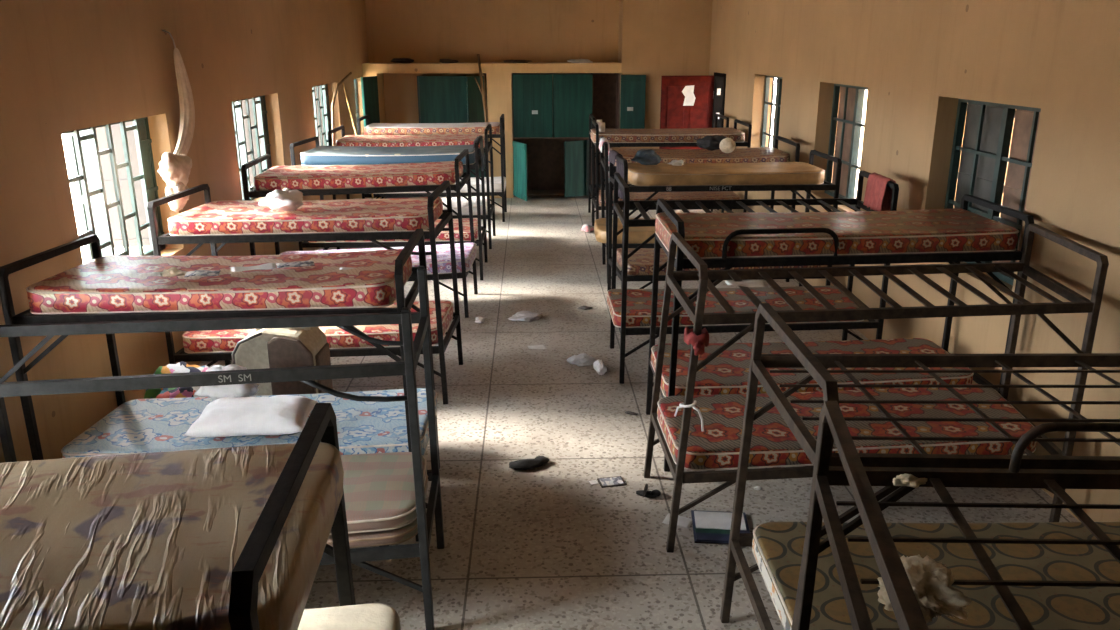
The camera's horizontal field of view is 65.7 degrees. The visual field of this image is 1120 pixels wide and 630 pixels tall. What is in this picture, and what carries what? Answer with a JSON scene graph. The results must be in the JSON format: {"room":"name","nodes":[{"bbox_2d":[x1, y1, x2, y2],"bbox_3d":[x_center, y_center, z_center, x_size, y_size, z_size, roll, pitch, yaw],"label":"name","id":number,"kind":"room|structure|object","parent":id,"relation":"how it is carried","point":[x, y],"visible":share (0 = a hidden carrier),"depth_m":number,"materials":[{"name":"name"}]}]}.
{"room":"dormitory","nodes":[
{"label":"dormitory","id":0,"kind":"room"},
{"bbox_2d":[0,0,370,462],"bbox_3d":[-3.094,-1.230,6.176,0.260,3.700,19.130,-1,17,-2],"label":"wall","id":1,"kind":"structure","parent":0,"point":[66,65],"depth_m":5.97,"materials":[{"name":"paint"}]},
{"bbox_2d":[61,117,164,261],"bbox_3d":[-3.305,-0.706,5.668,0.478,1.040,2.135,-1,17,-2],"label":"window","id":2,"kind":"structure","parent":1,"relation":"in","point":[113,178],"depth_m":6.25,"materials":[{"name":"green paint"}]},
{"bbox_2d":[65,129,108,261],"bbox_3d":[-3.227,-0.796,5.960,0.184,0.980,0.034,-1,17,-2],"label":"shutter","id":3,"kind":"object","parent":2,"relation":"attached to","point":[87,150],"depth_m":5.93,"materials":[{"name":"green paint"}]},
{"bbox_2d":[96,121,149,247],"bbox_3d":[-3.372,-1.002,6.625,0.421,0.980,0.040,-4,18,-11],"label":"shutter","id":4,"kind":"object","parent":2,"relation":"attached to","point":[100,131],"depth_m":6.62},
{"bbox_2d":[158,30,194,211],"bbox_3d":[-2.856,-1.458,6.466,0.199,1.288,0.802,-2,17,-6],"label":"net","id":5,"kind":"object","parent":1,"relation":"hanging from","point":[175,168],"visible":0.94,"depth_m":6.53,"materials":[{"name":"white fabric"}]},
{"bbox_2d":[232,95,271,200],"bbox_3d":[-3.408,-1.608,8.580,0.478,1.040,2.135,-1,17,-2],"label":"window","id":6,"kind":"structure","parent":1,"relation":"in","point":[249,114],"depth_m":9.16,"materials":[{"name":"green paint"}]},
{"bbox_2d":[235,101,244,166],"bbox_3d":[-3.330,-1.698,8.872,0.184,0.980,0.034,-1,17,-2],"label":"shutter","id":7,"kind":"object","parent":6,"relation":"attached to","point":[236,103],"depth_m":8.81,"materials":[{"name":"glass"}]},
{"bbox_2d":[242,98,263,186],"bbox_3d":[-3.475,-1.904,9.537,0.421,0.980,0.040,-4,18,-11],"label":"shutter","id":8,"kind":"object","parent":6,"relation":"attached to","point":[250,100],"depth_m":9.53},
{"bbox_2d":[312,84,331,145],"bbox_3d":[-3.510,-2.520,11.525,0.473,1.040,2.107,-1,17,-2],"label":"window","id":9,"kind":"structure","parent":1,"relation":"in","point":[320,92],"depth_m":12.20,"materials":[{"name":"glass"}]},
{"bbox_2d":[312,86,323,145],"bbox_3d":[-3.577,-2.812,12.468,0.407,0.980,0.098,-1,17,-2],"label":"shutter","id":10,"kind":"object","parent":9,"relation":"attached to","point":[318,86],"depth_m":12.47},
{"bbox_2d":[331,72,351,145],"bbox_3d":[-2.948,-2.587,11.462,0.190,1.184,1.028,1,17,4],"label":"stick","id":11,"kind":"object","parent":1,"relation":"attached to","point":[350,73],"visible":0.84,"depth_m":11.49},
{"bbox_2d":[354,79,358,132],"bbox_3d":[-3.516,-3.284,13.992,0.308,1.040,1.304,-1,17,-2],"label":"window","id":12,"kind":"structure","parent":1,"relation":"in","point":[355,80],"depth_m":14.45,"materials":[{"name":"green paint"}]},
{"bbox_2d":[363,73,385,198],"bbox_3d":[-3.149,-3.083,14.897,0.230,2.080,0.620,-1,17,-2],"label":"trim","id":13,"kind":"structure","parent":1,"relation":"attached to","point":[379,75],"depth_m":14.71,"materials":[{"name":"paint"}]},
{"bbox_2d":[365,0,712,183],"bbox_3d":[-0.395,-3.914,14.831,5.750,3.700,0.800,-1,17,-2],"label":"wall","id":14,"kind":"structure","parent":0,"point":[654,39],"depth_m":14.67,"materials":[{"name":"paint"}]},
{"bbox_2d":[362,63,621,72],"bbox_3d":[-1.126,-4.173,14.631,4.280,0.155,0.620,-1,17,-2],"label":"trim","id":15,"kind":"structure","parent":14,"relation":"attached to","point":[366,67],"depth_m":14.34,"materials":[{"name":"paint"}]},
{"bbox_2d":[391,58,413,62],"bbox_3d":[-2.627,-4.234,14.430,0.396,0.083,0.184,-1,17,-2],"label":"rag","id":16,"kind":"object","parent":15,"relation":"on","point":[395,60],"visible":0.99,"depth_m":14.38,"materials":[{"name":"black fabric"}]},
{"bbox_2d":[568,59,591,62],"bbox_3d":[0.332,-4.242,14.466,0.439,0.071,0.199,-1,17,-2],"label":"crumpled paper","id":17,"kind":"object","parent":15,"relation":"on","point":[571,60],"visible":1,"depth_m":14.40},
{"bbox_2d":[487,73,513,197],"bbox_3d":[-1.020,-3.107,14.965,0.410,2.080,0.620,-1,17,-2],"label":"trim","id":18,"kind":"structure","parent":14,"relation":"attached to","point":[499,85],"depth_m":14.56,"materials":[{"name":"paint"}]},
{"bbox_2d":[198,196,1079,629],"bbox_3d":[-0.085,0.582,6.740,5.750,0.100,18.930,-1,17,-2],"label":"floor","id":19,"kind":"structure","parent":0,"point":[544,547],"depth_m":5.11,"materials":[{"name":"stone"}]},
{"bbox_2d":[0,229,439,541],"bbox_3d":[-1.683,0.367,4.705,1.906,1.519,0.916,-1,17,-2],"label":"bunk bed","id":20,"kind":"object","parent":19,"relation":"on","point":[26,317],"visible":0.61,"depth_m":4.18,"materials":[{"name":"black paint"}]},
{"bbox_2d":[26,249,411,314],"bbox_3d":[-1.696,-0.192,4.527,1.754,0.133,0.818,-1,17,-2],"label":"mattress","id":21,"kind":"object","parent":20,"relation":"on","point":[117,283],"depth_m":4.23,"materials":[{"name":"fabric"}]},
{"bbox_2d":[160,267,184,277],"bbox_3d":[-1.941,-0.216,4.348,0.118,0.049,0.081,-1,17,-2],"label":"crumpled paper","id":22,"kind":"object","parent":21,"relation":"on","point":[173,271],"visible":1,"depth_m":4.33,"materials":[{"name":"beige paper"}]},
{"bbox_2d":[185,270,220,276],"bbox_3d":[-1.804,-0.211,4.375,0.160,0.013,0.100,-4,18,-13],"label":"leaflet","id":23,"kind":"object","parent":21,"relation":"on","point":[196,272],"visible":1,"depth_m":4.36,"materials":[{"name":"paper"}]},
{"bbox_2d":[231,263,275,271],"bbox_3d":[-1.588,-0.245,4.487,0.220,0.012,0.100,-7,18,-21],"label":"paper sheet","id":24,"kind":"object","parent":21,"relation":"on","point":[267,266],"visible":1,"depth_m":4.48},
{"bbox_2d":[276,261,314,267],"bbox_3d":[-1.390,-0.267,4.550,0.190,0.011,0.110,-6,18,-18],"label":"leaflet","id":25,"kind":"object","parent":21,"relation":"on","point":[300,263],"visible":1,"depth_m":4.53,"materials":[{"name":"paper"}]},
{"bbox_2d":[61,388,437,457],"bbox_3d":[-1.632,0.613,4.782,1.839,0.123,0.823,-1,17,-2],"label":"mattress","id":26,"kind":"object","parent":20,"relation":"on","point":[151,425],"visible":0.49,"depth_m":4.62,"materials":[{"name":"fabric"}]},
{"bbox_2d":[144,361,208,398],"bbox_3d":[-2.435,0.575,5.627,0.541,0.575,0.468,5,18,17],"label":"bundle","id":27,"kind":"object","parent":26,"relation":"on","point":[181,367],"visible":0.19,"depth_m":5.52,"materials":[{"name":"fabric"}]},
{"bbox_2d":[194,364,258,400],"bbox_3d":[-1.883,0.387,4.896,0.332,0.228,0.207,-1,17,-2],"label":"crumpled cloth","id":28,"kind":"object","parent":26,"relation":"on","point":[237,390],"visible":0.62,"depth_m":4.83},
{"bbox_2d":[184,395,317,436],"bbox_3d":[-1.633,0.530,4.610,0.600,0.129,0.400,-1,17,-5],"label":"pillow","id":29,"kind":"object","parent":26,"relation":"on","point":[278,414],"visible":1,"depth_m":4.48,"materials":[{"name":"white fabric"}]},
{"bbox_2d":[0,266,444,629],"bbox_3d":[-1.637,0.638,3.830,2.160,1.519,0.813,-2,17,-6],"label":"bunk bed","id":30,"kind":"object","parent":19,"relation":"on","point":[412,349],"visible":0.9,"depth_m":3.74,"materials":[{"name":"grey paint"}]},
{"bbox_2d":[327,475,427,547],"bbox_3d":[-1.548,0.908,3.933,1.864,0.063,0.709,-2,17,-6],"label":"mattress","id":31,"kind":"object","parent":30,"relation":"on","point":[395,536],"visible":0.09,"depth_m":3.74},
{"bbox_2d":[329,452,426,534],"bbox_3d":[-1.523,0.830,3.913,1.809,0.079,0.706,-2,17,-6],"label":"mattress","id":32,"kind":"object","parent":31,"relation":"on","point":[379,489],"visible":0.24,"depth_m":3.92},
{"bbox_2d":[232,327,332,395],"bbox_3d":[-1.749,0.436,5.525,0.520,0.920,0.370,0,17,1],"label":"suitcase","id":33,"kind":"object","parent":19,"relation":"on","point":[299,346],"visible":0.41,"depth_m":5.31,"materials":[{"name":"beige fabric"}]},
{"bbox_2d":[228,403,355,629],"bbox_3d":[-1.596,1.146,2.185,2.084,1.522,0.947,-3,17,-8],"label":"bunk bed","id":34,"kind":"object","parent":19,"relation":"on","point":[321,425],"visible":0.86,"depth_m":2.02,"materials":[{"name":"black paint"}]},
{"bbox_2d":[0,442,343,629],"bbox_3d":[-1.562,0.578,2.017,2.012,0.147,0.839,-3,17,-8],"label":"mattress","id":35,"kind":"object","parent":34,"relation":"on","point":[154,540],"visible":0.89,"depth_m":2.03,"materials":[{"name":"plastic"}]},
{"bbox_3d":[-1.370,1.345,2.279,1.792,0.207,1.037,-1,17,-2],"label":"mattress","id":36,"kind":"object","parent":34,"relation":"on","visible":0},
{"bbox_2d":[298,603,400,629],"bbox_3d":[-1.366,1.146,2.220,1.881,0.205,0.850,-3,17,-8],"label":"mattress","id":37,"kind":"object","parent":36,"relation":"on","point":[372,616],"visible":0.62,"depth_m":2.62,"materials":[{"name":"fabric"}]},
{"bbox_2d":[147,181,462,404],"bbox_3d":[-1.765,-0.170,6.438,2.019,1.519,0.856,-2,17,-5],"label":"bunk bed","id":38,"kind":"object","parent":19,"relation":"on","point":[433,232],"visible":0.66,"depth_m":6.05,"materials":[{"name":"black paint"}]},
{"bbox_2d":[168,197,442,235],"bbox_3d":[-1.779,-0.724,6.263,1.830,0.121,0.767,-2,17,-5],"label":"mattress","id":39,"kind":"object","parent":38,"relation":"on","point":[227,217],"visible":0.87,"depth_m":5.96,"materials":[{"name":"fabric"}]},
{"bbox_2d":[259,188,303,210],"bbox_3d":[-1.942,-0.807,6.047,0.295,0.165,0.229,-1,17,-2],"label":"plastic bag","id":40,"kind":"object","parent":39,"relation":"on","point":[285,200],"visible":1,"depth_m":5.98,"materials":[{"name":"white plastic"}]},
{"bbox_2d":[182,300,452,353],"bbox_3d":[-1.760,0.071,6.511,1.886,0.137,0.767,-2,17,-5],"label":"mattress","id":41,"kind":"object","parent":38,"relation":"on","point":[208,341],"visible":0.42,"depth_m":6.18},
{"bbox_2d":[342,82,373,198],"bbox_3d":[-2.881,-2.300,12.464,0.101,2.031,0.915,-14,22,-38],"label":"stick","id":42,"kind":"object","parent":19,"relation":"on","point":[372,195],"visible":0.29,"depth_m":12.44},
{"bbox_2d":[241,149,477,317],"bbox_3d":[-1.819,-0.763,8.351,2.127,1.519,0.873,-4,18,-12],"label":"bunk bed","id":43,"kind":"object","parent":19,"relation":"on","point":[457,187],"visible":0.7,"depth_m":8.02,"materials":[{"name":"black paint"}]},
{"bbox_2d":[254,161,462,190],"bbox_3d":[-1.840,-1.322,8.177,1.926,0.132,0.781,-4,18,-12],"label":"mattress","id":44,"kind":"object","parent":43,"relation":"on","point":[428,173],"visible":0.91,"depth_m":7.90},
{"bbox_2d":[279,242,476,273],"bbox_3d":[-1.784,-0.523,8.431,2.030,0.134,0.782,-4,18,-12],"label":"mattress","id":45,"kind":"object","parent":43,"relation":"on","point":[443,250],"visible":0.34,"depth_m":8.49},
{"bbox_2d":[290,135,487,279],"bbox_3d":[-1.871,-1.226,9.845,2.016,1.519,0.886,-1,17,-2],"label":"bunk bed","id":46,"kind":"object","parent":19,"relation":"on","point":[482,236],"visible":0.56,"depth_m":9.53,"materials":[{"name":"black paint"}]},
{"bbox_2d":[300,145,474,165],"bbox_3d":[-1.869,-1.790,9.669,1.886,0.141,0.799,-1,17,-2],"label":"mattress","id":47,"kind":"object","parent":46,"relation":"on","point":[321,155],"visible":0.73,"depth_m":9.32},
{"bbox_2d":[308,218,477,242],"bbox_3d":[-1.863,-0.981,9.920,1.896,0.127,0.799,-1,17,-2],"label":"mattress","id":48,"kind":"object","parent":46,"relation":"on","point":[444,235],"visible":0.3,"depth_m":9.59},
{"bbox_2d":[473,136,485,170],"bbox_3d":[-0.893,-1.793,9.626,0.118,0.348,0.458,-1,17,-2],"label":"cloth","id":49,"kind":"object","parent":46,"relation":"hanging from","point":[479,138],"visible":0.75,"depth_m":9.55,"materials":[{"name":"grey fabric"}]},
{"bbox_2d":[328,124,495,249],"bbox_3d":[-1.862,-1.670,11.280,2.038,1.518,0.856,-2,17,-6],"label":"bunk bed","id":50,"kind":"object","parent":19,"relation":"on","point":[488,144],"visible":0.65,"depth_m":11.08,"materials":[{"name":"black paint"}]},
{"bbox_2d":[336,133,484,147],"bbox_3d":[-1.867,-2.225,11.106,1.886,0.124,0.768,-2,17,-6],"label":"mattress","id":51,"kind":"object","parent":50,"relation":"on","point":[446,139],"visible":0.62,"depth_m":10.80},
{"bbox_2d":[442,197,486,214],"bbox_3d":[-1.861,-1.423,11.354,1.896,0.124,0.768,-2,17,-6],"label":"mattress","id":52,"kind":"object","parent":50,"relation":"on","point":[464,203],"visible":0.12,"depth_m":11.15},
{"bbox_2d":[361,73,487,196],"bbox_3d":[-2.208,-3.002,14.630,1.948,2.040,1.200,-1,17,-2],"label":"tall cabinet","id":53,"kind":"object","parent":19,"relation":"on","point":[420,97],"visible":0.27,"depth_m":14.40,"materials":[{"name":"paint"}]},
{"bbox_2d":[357,114,506,221],"bbox_3d":[-1.869,-2.213,13.033,2.086,1.518,0.916,-1,17,-2],"label":"bunk bed","id":54,"kind":"object","parent":19,"relation":"on","point":[501,135],"visible":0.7,"depth_m":12.74,"materials":[{"name":"black paint"}]},
{"bbox_2d":[364,122,499,134],"bbox_3d":[-1.870,-2.768,12.861,1.962,0.122,0.821,-1,17,-2],"label":"mattress","id":55,"kind":"object","parent":54,"relation":"on","point":[373,128],"visible":0.91,"depth_m":12.54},
{"bbox_2d":[369,177,505,193],"bbox_3d":[-1.836,-1.973,13.110,2.050,0.135,0.752,-1,17,-4],"label":"mattress","id":56,"kind":"object","parent":54,"relation":"on","point":[497,180],"visible":0.28,"depth_m":12.82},
{"bbox_2d":[475,54,491,203],"bbox_3d":[-1.233,-2.998,14.108,0.152,2.396,0.970,-6,18,-18],"label":"stick","id":57,"kind":"object","parent":19,"relation":"on","point":[478,55],"visible":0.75,"depth_m":14.14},
{"bbox_2d":[508,311,541,321],"bbox_3d":[-0.335,0.009,8.323,0.333,0.057,0.272,-1,17,-2],"label":"plastic film","id":58,"kind":"object","parent":19,"relation":"on","point":[528,316],"visible":1,"depth_m":8.27,"materials":[{"name":"white"}]},
{"bbox_2d":[509,456,549,468],"bbox_3d":[-0.188,0.918,5.387,0.274,0.054,0.107,-9,19,-27],"label":"sock","id":59,"kind":"object","parent":19,"relation":"on","point":[538,461],"visible":1,"depth_m":5.36,"materials":[{"name":"fabric"}]},
{"bbox_2d":[512,73,645,200],"bbox_3d":[0.310,-3.026,14.698,2.234,2.040,1.227,-1,17,-2],"label":"tall cabinet","id":60,"kind":"object","parent":19,"relation":"on","point":[551,111],"visible":0.82,"depth_m":14.61,"materials":[{"name":"green paint"}]},
{"bbox_2d":[566,353,594,365],"bbox_3d":[0.175,0.363,7.121,0.216,0.091,0.196,11,21,32],"label":"plastic bag","id":61,"kind":"object","parent":19,"relation":"on","point":[582,359],"visible":0.99,"depth_m":7.07,"materials":[{"name":"white"}]},
{"bbox_2d":[581,224,593,231],"bbox_3d":[0.390,-1.232,12.245,0.192,0.106,0.250,-1,17,-2],"label":"scrap","id":62,"kind":"object","parent":19,"relation":"on","point":[587,228],"visible":0.98,"depth_m":12.19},
{"bbox_2d":[593,359,606,374],"bbox_3d":[0.314,0.405,6.953,0.089,0.110,0.204,-6,18,-17],"label":"plastic bag","id":63,"kind":"object","parent":19,"relation":"on","point":[598,365],"visible":1,"depth_m":6.89,"materials":[{"name":"white plastic"}]},
{"bbox_2d":[597,476,625,487],"bbox_3d":[0.309,1.001,5.202,0.150,0.006,0.110,-4,18,-12],"label":"printed card","id":64,"kind":"object","parent":19,"relation":"on","point":[617,480],"visible":1,"depth_m":5.20,"materials":[{"name":"paper"}]},
{"bbox_2d":[636,483,660,497],"bbox_3d":[0.517,1.020,5.042,0.117,0.067,0.108,-7,19,-22],"label":"slipper","id":65,"kind":"object","parent":19,"relation":"on","point":[646,493],"visible":1,"depth_m":5.03,"materials":[{"name":"rubber"}]},
{"bbox_2d":[588,114,728,212],"bbox_3d":[1.446,-2.235,13.092,1.976,1.518,0.816,-1,17,-2],"label":"bunk bed","id":66,"kind":"object","parent":19,"relation":"on","point":[591,117],"visible":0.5,"depth_m":13.30,"materials":[{"name":"black paint"}]},
{"bbox_2d":[592,119,751,225],"bbox_3d":[1.484,-1.899,12.008,2.056,1.518,0.886,-1,17,-2],"label":"bunk bed","id":67,"kind":"object","parent":19,"relation":"on","point":[595,199],"visible":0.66,"depth_m":11.58,"materials":[{"name":"black paint"}]},
{"bbox_2d":[590,128,744,142],"bbox_3d":[1.446,-2.459,11.831,2.030,0.134,0.799,-1,17,-2],"label":"mattress","id":68,"kind":"object","parent":67,"relation":"on","point":[690,135],"visible":0.86,"depth_m":11.47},
{"bbox_2d":[599,190,739,205],"bbox_3d":[1.487,-1.647,12.084,1.928,0.113,0.798,-1,17,-2],"label":"mattress","id":69,"kind":"object","parent":67,"relation":"on","point":[703,195],"visible":0.42,"depth_m":11.88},
{"bbox_2d":[662,513,691,528],"bbox_3d":[0.650,1.132,4.763,0.150,0.012,0.100,8,19,25],"label":"paper sheet","id":70,"kind":"object","parent":19,"relation":"on","point":[684,522],"visible":0.68,"depth_m":4.75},
{"bbox_2d":[600,136,799,281],"bbox_3d":[1.493,-1.214,9.796,2.075,1.519,0.916,-1,17,-2],"label":"bunk bed","id":71,"kind":"object","parent":19,"relation":"on","point":[603,159],"visible":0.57,"depth_m":9.44,"materials":[{"name":"black paint"}]},
{"bbox_2d":[599,137,609,165],"bbox_3d":[0.493,-1.686,9.476,0.130,0.473,0.454,0,17,0],"label":"cloth","id":72,"kind":"object","parent":71,"relation":"hanging from","point":[602,140],"visible":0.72,"depth_m":9.36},
{"bbox_2d":[594,218,655,243],"bbox_3d":[1.406,-0.976,9.864,2.031,0.145,0.829,-1,17,-2],"label":"mattress","id":73,"kind":"object","parent":71,"relation":"on","point":[637,235],"visible":0.3,"depth_m":9.50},
{"bbox_2d":[610,147,789,165],"bbox_3d":[1.518,-1.767,9.622,1.902,0.120,0.828,-1,17,-2],"label":"mattress","id":74,"kind":"object","parent":71,"relation":"on","point":[757,154],"visible":0.59,"depth_m":9.35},
{"bbox_2d":[696,135,725,150],"bbox_3d":[1.692,-1.919,9.654,0.344,0.171,0.227,-1,17,-2],"label":"bundle","id":75,"kind":"object","parent":74,"relation":"on","point":[711,143],"visible":0.77,"depth_m":9.58,"materials":[{"name":"black fabric"}]},
{"bbox_2d":[719,137,735,152],"bbox_3d":[1.825,-1.849,9.436,0.172,0.165,0.173,15,22,39],"label":"ball","id":76,"kind":"object","parent":74,"relation":"on","point":[727,145],"visible":1,"depth_m":9.38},
{"bbox_2d":[691,510,749,544],"bbox_3d":[0.872,1.149,4.703,0.300,0.018,0.320,1,17,5],"label":"folder","id":77,"kind":"object","parent":19,"relation":"on","point":[709,527],"visible":0.8,"depth_m":4.69,"materials":[{"name":"paper"}]},
{"bbox_2d":[607,150,841,290],"bbox_3d":[1.531,-0.791,8.430,2.056,1.518,0.816,-1,17,-2],"label":"bunk bed","id":78,"kind":"object","parent":19,"relation":"on","point":[826,185],"visible":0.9,"depth_m":7.96,"materials":[{"name":"black paint"}]},
{"bbox_2d":[608,150,623,198],"bbox_3d":[0.549,-1.354,8.371,0.122,0.442,0.371,-2,17,-6],"label":"cloth","id":79,"kind":"object","parent":78,"relation":"hanging from","point":[612,154],"visible":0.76,"depth_m":8.32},
{"bbox_2d":[617,248,820,275],"bbox_3d":[1.530,-0.540,8.510,1.929,0.114,0.729,-1,17,-2],"label":"mattress","id":80,"kind":"object","parent":78,"relation":"on","point":[641,262],"visible":0.26,"depth_m":8.21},
{"bbox_2d":[628,162,824,185],"bbox_3d":[1.538,-1.355,8.273,1.854,0.132,0.763,-1,17,-2],"label":"mattress","id":81,"kind":"object","parent":78,"relation":"on","point":[765,173],"visible":0.89,"depth_m":7.96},
{"bbox_2d":[631,149,661,164],"bbox_3d":[0.831,-1.500,8.241,0.298,0.152,0.255,7,18,20],"label":"bundle","id":82,"kind":"object","parent":81,"relation":"on","point":[644,157],"visible":1,"depth_m":8.16,"materials":[{"name":"blue fabric"}]},
{"bbox_2d":[610,171,898,383],"bbox_3d":[1.489,-0.334,6.957,2.086,1.518,0.896,-1,17,-2],"label":"bunk bed","id":83,"kind":"object","parent":19,"relation":"on","point":[626,203],"visible":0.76,"depth_m":6.75,"materials":[{"name":"black paint"}]},
{"bbox_2d":[607,286,863,327],"bbox_3d":[1.409,-0.083,7.032,2.043,0.117,0.810,-1,17,-2],"label":"mattress","id":84,"kind":"object","parent":83,"relation":"on","point":[638,307],"visible":0.57,"depth_m":6.94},
{"bbox_2d":[863,172,895,210],"bbox_3d":[2.504,-0.931,6.765,0.140,0.315,0.387,-1,17,-2],"label":"towel","id":85,"kind":"object","parent":83,"relation":"hanging from","point":[878,196],"visible":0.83,"depth_m":6.75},
{"bbox_2d":[646,194,1033,471],"bbox_3d":[1.697,0.073,5.593,2.146,1.548,0.956,-1,17,-2],"label":"bunk bed","id":86,"kind":"object","parent":19,"relation":"on","point":[724,262],"visible":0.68,"depth_m":5.09,"materials":[{"name":"black paint"}]},
{"bbox_2d":[651,338,973,396],"bbox_3d":[1.616,0.340,5.672,1.982,0.113,0.859,-1,17,-2],"label":"mattress","id":87,"kind":"object","parent":86,"relation":"on","point":[728,372],"visible":0.44,"depth_m":5.51,"materials":[{"name":"fabric"}]},
{"bbox_2d":[655,209,1018,258],"bbox_3d":[1.685,-0.522,5.409,2.106,0.134,0.867,-1,17,-2],"label":"mattress","id":88,"kind":"object","parent":86,"relation":"on","point":[928,230],"visible":0.94,"depth_m":5.14,"materials":[{"name":"fabric"}]},
{"bbox_2d":[644,224,1108,552],"bbox_3d":[1.653,0.348,4.756,2.293,1.520,0.854,-2,17,-5],"label":"bunk bed","id":89,"kind":"object","parent":19,"relation":"on","point":[1078,303],"visible":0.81,"depth_m":4.44,"materials":[{"name":"black metal"}]},
{"bbox_2d":[674,400,703,431],"bbox_3d":[0.637,0.496,4.258,0.127,0.154,0.089,15,23,41],"label":"tie","id":90,"kind":"object","parent":89,"relation":"attached to","point":[681,405],"visible":0.96,"depth_m":4.24,"materials":[{"name":"white fabric"}]},
{"bbox_2d":[684,327,708,355],"bbox_3d":[0.655,0.121,4.138,0.125,0.110,0.157,-1,17,-2],"label":"rag","id":91,"kind":"object","parent":89,"relation":"attached to","point":[699,342],"visible":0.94,"depth_m":4.10,"materials":[{"name":"red fabric"}]},
{"bbox_2d":[725,280,768,286],"bbox_3d":[0.999,-0.169,4.630,0.220,0.016,0.120,1,17,4],"label":"paper sheet","id":92,"kind":"object","parent":89,"relation":"on","point":[752,283],"visible":1,"depth_m":4.63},
{"bbox_2d":[657,384,1036,470],"bbox_3d":[1.596,0.599,4.830,2.078,0.115,0.764,-2,17,-5],"label":"mattress","id":93,"kind":"object","parent":89,"relation":"on","point":[773,444],"visible":0.62,"depth_m":4.67,"materials":[{"name":"fabric"}]},
{"bbox_2d":[720,303,1119,629],"bbox_3d":[1.788,0.812,3.259,2.111,1.519,1.076,-1,17,-2],"label":"bunk bed","id":94,"kind":"object","parent":19,"relation":"on","point":[817,365],"visible":0.61,"depth_m":3.28,"materials":[{"name":"brown paint"}]},
{"bbox_2d":[752,521,1119,629],"bbox_3d":[1.802,1.065,3.342,1.996,0.106,0.982,-1,17,-2],"label":"mattress","id":95,"kind":"object","parent":94,"relation":"on","point":[777,549],"visible":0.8,"depth_m":3.40,"materials":[{"name":"fabric"}]},
{"bbox_2d":[795,401,1119,629],"bbox_3d":[1.700,1.133,2.218,2.281,1.520,1.246,-1,17,-2],"label":"bunk bed","id":96,"kind":"object","parent":19,"relation":"on","point":[908,613],"visible":0.99,"depth_m":2.41,"materials":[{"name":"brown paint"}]},
{"bbox_2d":[892,474,926,487],"bbox_3d":[1.014,0.479,2.510,0.095,0.029,0.061,6,18,20],"label":"knot","id":97,"kind":"object","parent":96,"relation":"on","point":[909,480],"visible":1,"depth_m":2.50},
{"bbox_2d":[877,555,970,622],"bbox_3d":[0.817,0.610,1.960,0.208,0.106,0.211,-1,17,-2],"label":"rag","id":98,"kind":"object","parent":96,"relation":"on","point":[931,581],"visible":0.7,"depth_m":1.91,"materials":[{"name":"beige fabric"}]},
{"bbox_2d":[709,0,1119,521],"bbox_3d":[2.913,-1.296,6.369,0.260,3.700,19.130,-1,17,-2],"label":"wall","id":99,"kind":"structure","parent":0,"point":[915,59],"depth_m":5.91,"materials":[{"name":"paint"}]},
{"bbox_2d":[659,76,720,148],"bbox_3d":[2.117,-2.881,14.259,0.950,2.040,0.115,-1,17,-2],"label":"door","id":100,"kind":"structure","parent":99,"relation":"in","point":[686,101],"depth_m":14.09,"materials":[{"name":"red wood"}]},
{"bbox_2d":[712,72,725,209],"bbox_3d":[2.669,-2.793,13.905,0.350,2.100,0.780,-1,17,-2],"label":"trim","id":101,"kind":"structure","parent":99,"relation":"attached to","point":[719,78],"depth_m":14.00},
{"bbox_2d":[761,75,781,147],"bbox_3d":[2.806,-2.471,11.092,0.075,1.150,1.330,-1,17,-2],"label":"window","id":102,"kind":"structure","parent":99,"relation":"in","point":[777,103],"depth_m":11.39,"materials":[{"name":"green paint"}]},
{"bbox_2d":[772,78,778,147],"bbox_3d":[2.837,-2.428,10.955,0.023,1.090,0.960,-1,17,-2],"label":"shutter","id":103,"kind":"object","parent":102,"relation":"attached to","point":[775,104],"depth_m":11.28,"materials":[{"name":"metal"}]},
{"bbox_2d":[824,84,867,206],"bbox_3d":[2.898,-1.667,8.496,0.075,1.150,1.330,-1,17,-2],"label":"window","id":104,"kind":"structure","parent":99,"relation":"in","point":[849,124],"depth_m":8.76,"materials":[{"name":"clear glass"}]},
{"bbox_2d":[832,87,855,195],"bbox_3d":[2.911,-1.784,8.873,0.023,1.090,0.480,-1,17,-2],"label":"shutter","id":105,"kind":"object","parent":104,"relation":"attached to","point":[851,92],"depth_m":8.87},
{"bbox_2d":[833,87,863,169],"bbox_3d":[2.881,-1.666,8.495,0.024,1.150,1.330,-1,17,-2],"label":"grille","id":106,"kind":"object","parent":104,"relation":"attached to","point":[847,136],"depth_m":8.72,"materials":[{"name":"green paint"}]},
{"bbox_2d":[853,90,864,197],"bbox_3d":[2.922,-1.683,8.549,0.023,1.090,0.120,-1,17,-2],"label":"shutter","id":107,"kind":"object","parent":104,"relation":"attached to","point":[862,92],"depth_m":8.45,"materials":[{"name":"glass"}]},
{"bbox_2d":[944,99,1040,285],"bbox_3d":[2.990,-0.862,5.899,0.075,1.150,1.330,-1,17,-2],"label":"window","id":108,"kind":"structure","parent":99,"relation":"in","point":[986,139],"depth_m":5.96,"materials":[{"name":"green paint"}]},
{"bbox_2d":[954,103,1002,217],"bbox_3d":[3.005,-0.959,6.210,0.023,1.090,0.620,-1,17,-2],"label":"shutter","id":109,"kind":"object","parent":108,"relation":"attached to","point":[992,116],"depth_m":6.21,"materials":[{"name":"metal"}]},
{"bbox_2d":[992,109,1039,272],"bbox_3d":[3.027,-0.766,5.589,0.023,1.090,0.600,-1,17,-2],"label":"shutter","id":110,"kind":"object","parent":108,"relation":"attached to","point":[1012,189],"depth_m":5.72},
{"bbox_2d":[855,90,1015,221],"bbox_3d":[5.950,0.266,4.866,0.200,2.200,27.130,-1,17,-2],"label":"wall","id":111,"kind":"structure","parent":0,"point":[866,91],"depth_m":15.60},
{"label":"outside","id":112,"kind":"structure","parent":0,"visible":0},
{"bbox_2d":[62,84,775,263],"bbox_3d":[-0.506,-1.666,15.178,120.000,0.200,110.000,-1,17,-2],"label":"ground","id":113,"kind":"structure","parent":112,"point":[133,250],"depth_m":16.45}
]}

